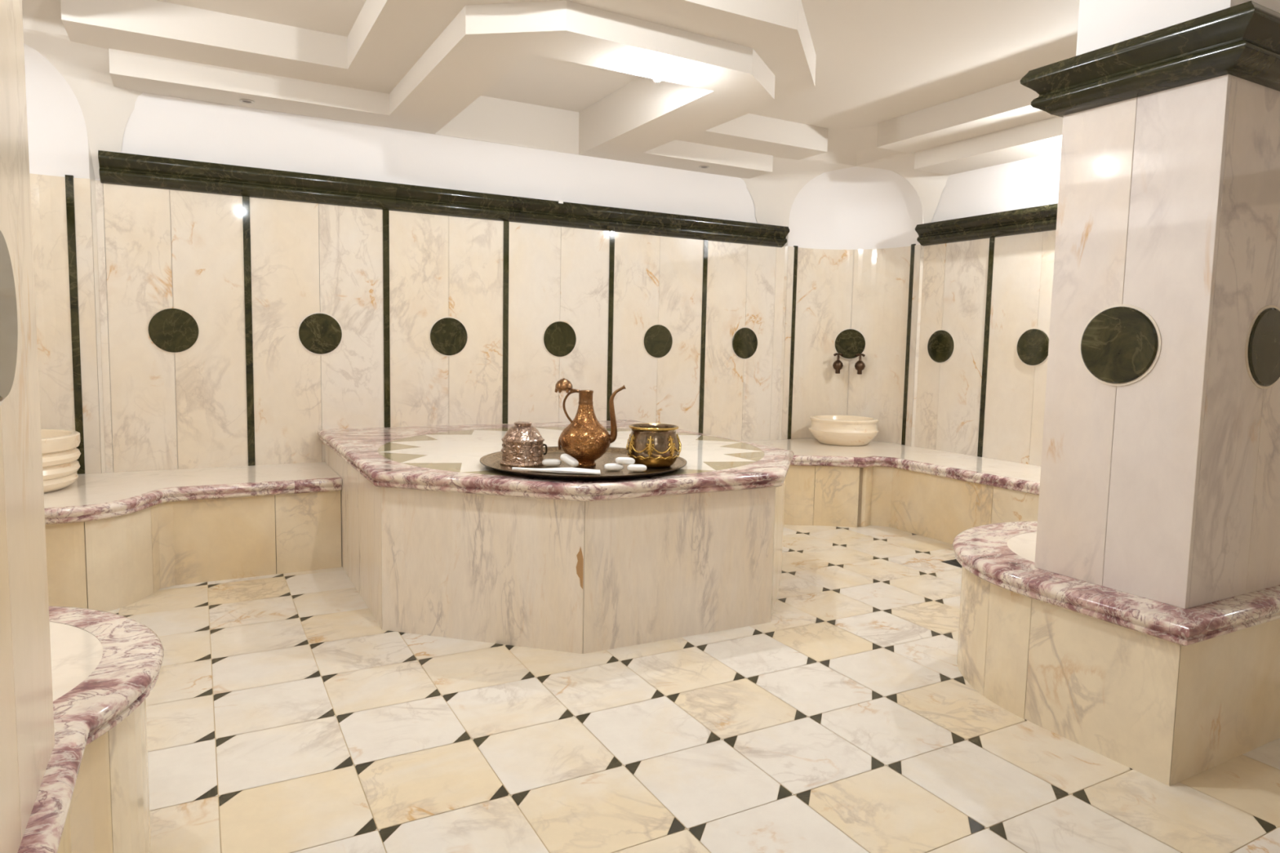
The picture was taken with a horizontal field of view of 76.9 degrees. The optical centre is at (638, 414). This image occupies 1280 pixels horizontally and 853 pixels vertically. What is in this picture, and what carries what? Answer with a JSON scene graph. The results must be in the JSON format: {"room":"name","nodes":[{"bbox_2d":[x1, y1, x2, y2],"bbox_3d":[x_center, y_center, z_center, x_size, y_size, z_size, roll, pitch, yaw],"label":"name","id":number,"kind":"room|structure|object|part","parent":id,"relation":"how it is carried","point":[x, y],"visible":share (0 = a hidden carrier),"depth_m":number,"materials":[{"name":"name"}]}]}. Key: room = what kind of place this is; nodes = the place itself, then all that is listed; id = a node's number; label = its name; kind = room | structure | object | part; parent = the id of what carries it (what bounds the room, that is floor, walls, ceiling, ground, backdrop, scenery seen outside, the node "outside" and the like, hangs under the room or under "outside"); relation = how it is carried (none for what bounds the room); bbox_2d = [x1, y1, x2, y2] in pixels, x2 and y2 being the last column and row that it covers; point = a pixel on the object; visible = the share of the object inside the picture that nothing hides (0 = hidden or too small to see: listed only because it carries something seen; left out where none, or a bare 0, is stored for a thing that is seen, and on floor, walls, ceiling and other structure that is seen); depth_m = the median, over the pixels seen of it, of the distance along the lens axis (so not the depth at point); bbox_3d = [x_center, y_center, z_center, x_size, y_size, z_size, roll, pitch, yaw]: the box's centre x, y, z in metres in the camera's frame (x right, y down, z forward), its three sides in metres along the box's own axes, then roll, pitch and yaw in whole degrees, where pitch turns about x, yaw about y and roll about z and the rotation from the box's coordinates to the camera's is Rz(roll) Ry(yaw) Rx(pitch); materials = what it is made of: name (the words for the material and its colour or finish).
{"room":"spa","nodes":[
{"label":"spa","id":0,"kind":"room"},
{"bbox_2d":[22,0,142,473],"bbox_3d":[-3.255,-0.923,4.225,1.129,2.680,1.112,-2,6,-29],"label":"wall","id":1,"kind":"structure","parent":0,"point":[75,109],"depth_m":4.75,"materials":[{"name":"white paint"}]},
{"bbox_2d":[65,174,84,474],"bbox_3d":[-3.362,-0.519,4.817,0.040,1.777,0.018,-1,5,-23],"label":"trim","id":2,"kind":"structure","parent":1,"relation":"attached to","point":[69,190],"depth_m":4.80,"materials":[{"name":"green stone"}]},
{"bbox_2d":[94,92,853,472],"bbox_3d":[-1.020,-0.809,6.198,7.320,3.480,0.220,-2,6,-29],"label":"wall","id":3,"kind":"structure","parent":0,"point":[158,249],"depth_m":5.68,"materials":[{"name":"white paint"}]},
{"bbox_2d":[146,306,199,353],"bbox_3d":[-2.911,-0.525,5.054,0.292,0.292,0.015,-2,6,-29],"label":"round medallion","id":4,"kind":"object","parent":3,"relation":"attached to","point":[171,330],"visible":1,"depth_m":5.05,"materials":[{"name":"green stone"}]},
{"bbox_2d":[242,195,255,466],"bbox_3d":[-2.541,-0.530,5.261,0.042,1.755,0.008,-2,6,-29],"label":"trim","id":5,"kind":"structure","parent":3,"relation":"attached to","point":[246,200],"depth_m":5.25,"materials":[{"name":"green stone"}]},
{"bbox_2d":[297,311,342,355],"bbox_3d":[-2.155,-0.545,5.467,0.292,0.292,0.015,-2,6,-29],"label":"round medallion","id":6,"kind":"object","parent":3,"relation":"attached to","point":[319,333],"visible":1,"depth_m":5.46,"materials":[{"name":"green stone"}]},
{"bbox_2d":[382,209,390,427],"bbox_3d":[-1.774,-0.551,5.681,0.042,1.755,0.008,-2,6,-29],"label":"trim","id":7,"kind":"structure","parent":3,"relation":"attached to","point":[385,212],"depth_m":5.67,"materials":[{"name":"green stone"}]},
{"bbox_2d":[97,150,789,247],"bbox_3d":[-0.932,-1.525,5.987,5.125,0.178,0.111,-2,6,-29],"label":"trim","id":8,"kind":"structure","parent":3,"relation":"attached to","point":[115,167],"depth_m":5.60,"materials":[{"name":"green stone"}]},
{"bbox_2d":[428,316,468,356],"bbox_3d":[-1.384,-0.567,5.889,0.292,0.292,0.015,-2,6,-29],"label":"round medallion","id":9,"kind":"object","parent":3,"relation":"attached to","point":[448,336],"visible":1,"depth_m":5.88,"materials":[{"name":"green stone"}]},
{"bbox_2d":[502,221,509,428],"bbox_3d":[-1.006,-0.572,6.101,0.042,1.755,0.008,-2,6,-29],"label":"trim","id":10,"kind":"structure","parent":3,"relation":"attached to","point":[506,224],"depth_m":6.08,"materials":[{"name":"green stone"}]},
{"bbox_2d":[542,320,577,357],"bbox_3d":[-0.614,-0.588,6.311,0.292,0.292,0.015,-2,6,-29],"label":"round medallion","id":11,"kind":"object","parent":3,"relation":"attached to","point":[559,338],"visible":1,"depth_m":6.30,"materials":[{"name":"green stone"}]},
{"bbox_2d":[606,231,614,420],"bbox_3d":[-0.228,-0.593,6.527,0.042,1.755,0.008,-2,6,-29],"label":"trim","id":12,"kind":"structure","parent":3,"relation":"attached to","point":[611,257],"depth_m":6.51,"materials":[{"name":"green stone"}]},
{"bbox_2d":[642,324,673,358],"bbox_3d":[0.164,-0.609,6.737,0.292,0.292,0.015,-2,6,-29],"label":"round medallion","id":13,"kind":"object","parent":3,"relation":"attached to","point":[657,340],"visible":1,"depth_m":6.73,"materials":[{"name":"green stone"}]},
{"bbox_2d":[698,240,708,433],"bbox_3d":[0.557,-0.615,6.956,0.042,1.755,0.008,-2,6,-29],"label":"trim","id":14,"kind":"structure","parent":3,"relation":"attached to","point":[705,242],"depth_m":6.95,"materials":[{"name":"green stone"}]},
{"bbox_2d":[731,326,758,359],"bbox_3d":[0.946,-0.631,7.164,0.292,0.292,0.015,-2,6,-29],"label":"round medallion","id":15,"kind":"object","parent":3,"relation":"attached to","point":[744,341],"visible":1,"depth_m":7.15,"materials":[{"name":"green stone"}]},
{"bbox_2d":[60,0,1079,178],"bbox_3d":[0.993,-1.919,2.465,7.320,0.520,8.480,-2,6,-29],"label":"ceiling","id":16,"kind":"structure","parent":0,"point":[743,85],"depth_m":4.74,"materials":[{"name":"paint"}]},
{"bbox_2d":[239,98,254,103],"bbox_3d":[-2.437,-1.946,5.021,0.088,0.008,0.088,-2,6,-29],"label":"recessed light","id":17,"kind":"object","parent":16,"relation":"in","point":[242,100],"visible":1,"depth_m":5.01,"materials":[{"name":"beige"}]},
{"bbox_2d":[652,69,662,81],"bbox_3d":[0.102,-1.811,4.328,0.060,0.054,0.060,-2,6,-29],"label":"ceiling lamp","id":18,"kind":"object","parent":16,"relation":"attached to","point":[657,77],"visible":1,"depth_m":4.31,"materials":[{"name":"beige"}]},
{"bbox_3d":[0.102,-1.803,4.329,0.044,0.038,0.044,-2,6,-29],"label":"bulb","id":19,"kind":"part","parent":18,"relation":"part of","materials":[{"name":"white"}]},
{"bbox_2d":[698,165,709,168],"bbox_3d":[0.537,-2.024,6.603,0.088,0.008,0.088,-2,6,-29],"label":"recessed light","id":20,"kind":"object","parent":16,"relation":"in","point":[700,166],"visible":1,"depth_m":6.61,"materials":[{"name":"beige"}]},
{"bbox_2d":[106,524,1279,852],"bbox_3d":[0.931,1.248,2.623,7.230,0.080,8.489,-2,6,-29],"label":"floor","id":21,"kind":"structure","parent":0,"point":[282,717],"depth_m":2.85,"materials":[{"name":"tile"}]},
{"bbox_2d":[17,605,164,852],"bbox_3d":[-1.264,1.036,0.867,1.245,0.560,3.750,-2,6,-29],"label":"stone bench","id":22,"kind":"object","parent":21,"relation":"on","point":[93,796],"visible":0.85,"depth_m":1.96,"materials":[{"name":"beige stone"}]},
{"bbox_2d":[0,0,54,852],"bbox_3d":[-1.335,-0.584,1.061,0.967,2.630,0.957,-2,6,-29],"label":"square pillar","id":23,"kind":"structure","parent":22,"relation":"on","point":[27,732],"depth_m":1.43,"materials":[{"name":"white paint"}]},
{"bbox_2d":[0,230,17,405],"bbox_3d":[-0.992,-0.156,1.243,0.015,0.292,0.292,-2,6,-29],"label":"round medallion","id":24,"kind":"object","parent":23,"relation":"attached to","point":[8,307],"visible":1,"depth_m":1.29,"materials":[{"name":"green stone"}]},
{"bbox_3d":[-1.287,0.790,0.750,1.105,0.049,3.610,-2,6,-29],"label":"seat","id":25,"kind":"part","parent":22,"relation":"part of","materials":[{"name":"stone"}]},
{"bbox_2d":[44,462,342,612],"bbox_3d":[-2.461,0.745,3.925,2.110,0.560,2.647,-2,6,-29],"label":"stone bench","id":26,"kind":"object","parent":21,"relation":"on","point":[113,540],"visible":0.8,"depth_m":4.58,"materials":[{"name":"beige stone"}]},
{"bbox_2d":[40,428,80,493],"bbox_3d":[-3.418,0.261,4.331,0.700,0.296,0.700,-2,6,-29],"label":"basin","id":27,"kind":"object","parent":26,"relation":"on","point":[60,464],"visible":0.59,"depth_m":4.32,"materials":[{"name":"beige stone"}]},
{"bbox_3d":[-2.456,0.505,3.904,2.110,0.078,2.647,-2,6,-29],"label":"seat","id":28,"kind":"part","parent":26,"relation":"part of","materials":[{"name":"stone"}]},
{"bbox_2d":[317,419,794,653],"bbox_3d":[-0.474,0.582,4.958,2.466,0.785,2.707,-2,6,-29],"label":"platform","id":29,"kind":"object","parent":21,"relation":"on","point":[437,540],"visible":0.85,"depth_m":3.84,"materials":[{"name":"beige stone"}]},
{"bbox_2d":[479,446,687,480],"bbox_3d":[-0.280,0.247,4.149,1.056,0.030,1.056,-2,6,-29],"label":"round tray","id":30,"kind":"object","parent":29,"relation":"on","point":[492,460],"visible":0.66,"depth_m":3.98,"materials":[{"name":"metal"}]},
{"bbox_2d":[499,421,547,466],"bbox_3d":[-0.585,0.146,4.117,0.241,0.212,0.230,1,5,-4],"label":"pot","id":31,"kind":"object","parent":30,"relation":"on","point":[522,444],"visible":1,"depth_m":4.04,"materials":[{"name":"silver metal"}]},
{"bbox_3d":[-0.589,0.088,4.112,0.218,0.096,0.218,1,5,-4],"label":"domed lid","id":32,"kind":"part","parent":31,"relation":"part of","materials":[{"name":"silver metal"}]},
{"bbox_2d":[542,458,561,466],"bbox_3d":[-0.437,0.243,4.062,0.096,0.033,0.052,1,5,-7],"label":"soap bar","id":33,"kind":"object","parent":30,"relation":"on","point":[548,462],"visible":1,"depth_m":4.04,"materials":[{"name":"white wax"}]},
{"bbox_2d":[511,466,600,474],"bbox_3d":[-0.391,0.269,3.891,0.439,0.013,0.109,2,5,7],"label":"folded cloth","id":34,"kind":"object","parent":30,"relation":"on","point":[574,470],"visible":1,"depth_m":3.87,"materials":[{"name":"white fabric"}]},
{"bbox_2d":[560,453,578,466],"bbox_3d":[-0.344,0.230,4.020,0.094,0.060,0.052,3,5,23],"label":"soap bar","id":35,"kind":"object","parent":30,"relation":"on","point":[566,458],"visible":1,"depth_m":4.00,"materials":[{"name":"white"}]},
{"bbox_2d":[555,377,626,466],"bbox_3d":[-0.257,0.037,4.119,0.292,0.442,0.267,-4,7,-43],"label":"copper ewer","id":36,"kind":"object","parent":30,"relation":"on","point":[584,439],"visible":0.96,"depth_m":4.05,"materials":[{"name":"orange metal"}]},
{"bbox_3d":[-0.362,-0.146,4.088,0.124,0.076,0.084,1,5,-4],"label":"hinged lid","id":37,"kind":"part","parent":36,"relation":"part of","materials":[{"name":"orange metal"}]},
{"bbox_3d":[-0.355,0.030,4.104,0.105,0.306,0.012,1,5,-4],"label":"handle","id":38,"kind":"part","parent":36,"relation":"part of","materials":[{"name":"orange metal"}]},
{"bbox_3d":[-0.116,0.002,4.117,0.099,0.306,0.042,1,5,-4],"label":"spout","id":39,"kind":"part","parent":36,"relation":"part of","materials":[{"name":"orange metal"}]},
{"bbox_2d":[604,462,623,470],"bbox_3d":[-0.121,0.258,3.959,0.096,0.033,0.052,0,5,-9],"label":"soap bar","id":40,"kind":"object","parent":30,"relation":"on","point":[613,466],"visible":0.99,"depth_m":3.94,"materials":[{"name":"white wax"}]},
{"bbox_2d":[615,457,635,464],"bbox_3d":[-0.066,0.229,3.961,0.096,0.034,0.052,0,5,-14],"label":"soap bar","id":41,"kind":"object","parent":40,"relation":"on","point":[622,460],"visible":1,"depth_m":3.94,"materials":[{"name":"white"}]},
{"bbox_2d":[626,464,646,471],"bbox_3d":[-0.008,0.263,3.937,0.096,0.033,0.052,1,5,2],"label":"soap bar","id":42,"kind":"object","parent":30,"relation":"on","point":[633,468],"visible":1,"depth_m":3.91,"materials":[{"name":"white wax"}]},
{"bbox_2d":[626,423,681,468],"bbox_3d":[0.078,0.162,4.130,0.284,0.206,0.282,1,5,-4],"label":"pot","id":43,"kind":"object","parent":30,"relation":"on","point":[653,446],"visible":0.98,"depth_m":4.03,"materials":[{"name":"gold metal"}]},
{"bbox_2d":[744,438,1040,544],"bbox_3d":[1.739,0.658,5.905,2.407,0.560,3.207,-2,6,-29],"label":"stone bench","id":44,"kind":"object","parent":21,"relation":"on","point":[936,495],"visible":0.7,"depth_m":6.33,"materials":[{"name":"beige stone"}]},
{"bbox_2d":[808,414,879,446],"bbox_3d":[1.840,0.147,7.240,0.610,0.230,0.610,-2,6,-29],"label":"basin","id":45,"kind":"object","parent":44,"relation":"on","point":[829,429],"visible":1,"depth_m":7.02,"materials":[{"name":"beige stone"}]},
{"bbox_3d":[1.744,0.418,5.884,2.407,0.078,3.207,-2,6,-29],"label":"seat","id":46,"kind":"part","parent":44,"relation":"part of","materials":[{"name":"stone"}]},
{"bbox_2d":[942,559,962,568],"bbox_3d":[2.195,0.995,5.348,0.245,0.003,0.260,-2,6,-29],"label":"floor drain","id":47,"kind":"object","parent":21,"relation":"on","point":[954,562],"visible":0.25,"depth_m":5.37,"materials":[{"name":"black"}]},
{"bbox_2d":[952,521,1279,786],"bbox_3d":[2.087,0.874,3.496,1.525,0.560,1.300,-2,6,-29],"label":"stone bench","id":48,"kind":"object","parent":21,"relation":"on","point":[1171,695],"visible":0.74,"depth_m":2.86,"materials":[{"name":"beige stone"}]},
{"bbox_3d":[2.194,0.624,3.467,1.355,0.049,0.960,-2,6,-29],"label":"seat","id":49,"kind":"part","parent":48,"relation":"part of","materials":[{"name":"stone"}]},
{"bbox_2d":[1020,0,1279,608],"bbox_3d":[2.074,-0.687,3.032,1.002,2.630,0.782,-2,6,-29],"label":"square pillar","id":50,"kind":"structure","parent":48,"relation":"on","point":[1163,486],"depth_m":2.79,"materials":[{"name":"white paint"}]},
{"bbox_2d":[1079,304,1161,386],"bbox_3d":[1.715,-0.247,2.885,0.015,0.292,0.292,-2,6,-29],"label":"round medallion","id":51,"kind":"object","parent":50,"relation":"attached to","point":[1120,344],"visible":1,"depth_m":2.87,"materials":[{"name":"green stone"}]},
{"bbox_2d":[1244,305,1279,388],"bbox_3d":[2.204,-0.234,2.821,0.292,0.292,0.015,-2,6,-29],"label":"round medallion","id":52,"kind":"object","parent":50,"relation":"attached to","point":[1262,351],"visible":1,"depth_m":2.79,"materials":[{"name":"green stone"}]},
{"bbox_2d":[740,125,951,446],"bbox_3d":[1.729,-1.060,6.952,1.382,2.680,1.112,-2,6,-29],"label":"wall","id":53,"kind":"structure","parent":0,"point":[860,202],"depth_m":7.36,"materials":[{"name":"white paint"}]},
{"bbox_2d":[787,245,798,439],"bbox_3d":[1.416,-0.650,7.432,0.040,1.777,0.018,-2,6,-34],"label":"trim","id":54,"kind":"structure","parent":53,"relation":"attached to","point":[796,247],"depth_m":7.42,"materials":[{"name":"green stone"}]},
{"bbox_2d":[832,352,843,373],"bbox_3d":[1.853,-0.472,7.492,0.096,0.191,0.147,3,5,16],"label":"tap","id":55,"kind":"object","parent":53,"relation":"attached to","point":[837,365],"visible":1,"depth_m":7.44,"materials":[{"name":"brown metal"}]},
{"bbox_3d":[1.848,-0.531,7.462,0.084,0.068,0.084,3,5,16],"label":"cross handle","id":56,"kind":"part","parent":55,"relation":"part of","materials":[{"name":"brown metal"}]},
{"bbox_2d":[835,328,865,359],"bbox_3d":[1.968,-0.654,7.506,0.292,0.292,0.015,3,5,16],"label":"round medallion","id":57,"kind":"object","parent":53,"relation":"attached to","point":[849,342],"visible":0.89,"depth_m":7.50,"materials":[{"name":"green stone"}]},
{"bbox_2d":[854,353,865,374],"bbox_3d":[2.042,-0.464,7.437,0.096,0.191,0.147,3,5,16],"label":"tap","id":58,"kind":"object","parent":53,"relation":"attached to","point":[860,366],"visible":1,"depth_m":7.38,"materials":[{"name":"brown metal"}]},
{"bbox_3d":[2.036,-0.522,7.408,0.084,0.068,0.084,3,5,16],"label":"cross handle","id":59,"kind":"part","parent":58,"relation":"part of","materials":[{"name":"brown metal"}]},
{"bbox_2d":[875,151,1061,466],"bbox_3d":[4.125,-0.532,4.209,0.220,3.480,8.280,-2,6,-29],"label":"wall","id":60,"kind":"structure","parent":0,"point":[955,275],"depth_m":6.42,"materials":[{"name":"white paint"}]},
{"bbox_2d":[901,244,915,444],"bbox_3d":[2.393,-0.606,7.149,0.018,1.777,0.040,-1,5,-23],"label":"trim","id":61,"kind":"structure","parent":60,"relation":"attached to","point":[913,246],"depth_m":7.14,"materials":[{"name":"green stone"}]},
{"bbox_2d":[927,328,955,364],"bbox_3d":[2.557,-0.574,6.831,0.015,0.292,0.292,-2,6,-29],"label":"round medallion","id":62,"kind":"object","parent":60,"relation":"attached to","point":[941,343],"visible":1,"depth_m":6.82,"materials":[{"name":"green stone"}]},
{"bbox_2d":[977,237,995,457],"bbox_3d":[2.775,-0.525,6.442,0.008,1.755,0.042,-2,6,-29],"label":"trim","id":63,"kind":"structure","parent":60,"relation":"attached to","point":[991,251],"depth_m":6.44,"materials":[{"name":"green stone"}]},
{"bbox_2d":[915,203,1057,245],"bbox_3d":[4.150,-1.228,3.783,0.111,0.174,7.230,-2,6,-29],"label":"trim","id":64,"kind":"structure","parent":60,"relation":"attached to","point":[1041,218],"depth_m":6.29,"materials":[{"name":"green stone"}]},
{"bbox_2d":[1016,327,1048,366],"bbox_3d":[2.972,-0.505,6.075,0.015,0.292,0.292,-2,6,-29],"label":"round medallion","id":65,"kind":"object","parent":60,"relation":"attached to","point":[1033,344],"visible":0.89,"depth_m":6.07,"materials":[{"name":"green stone"}]}
]}

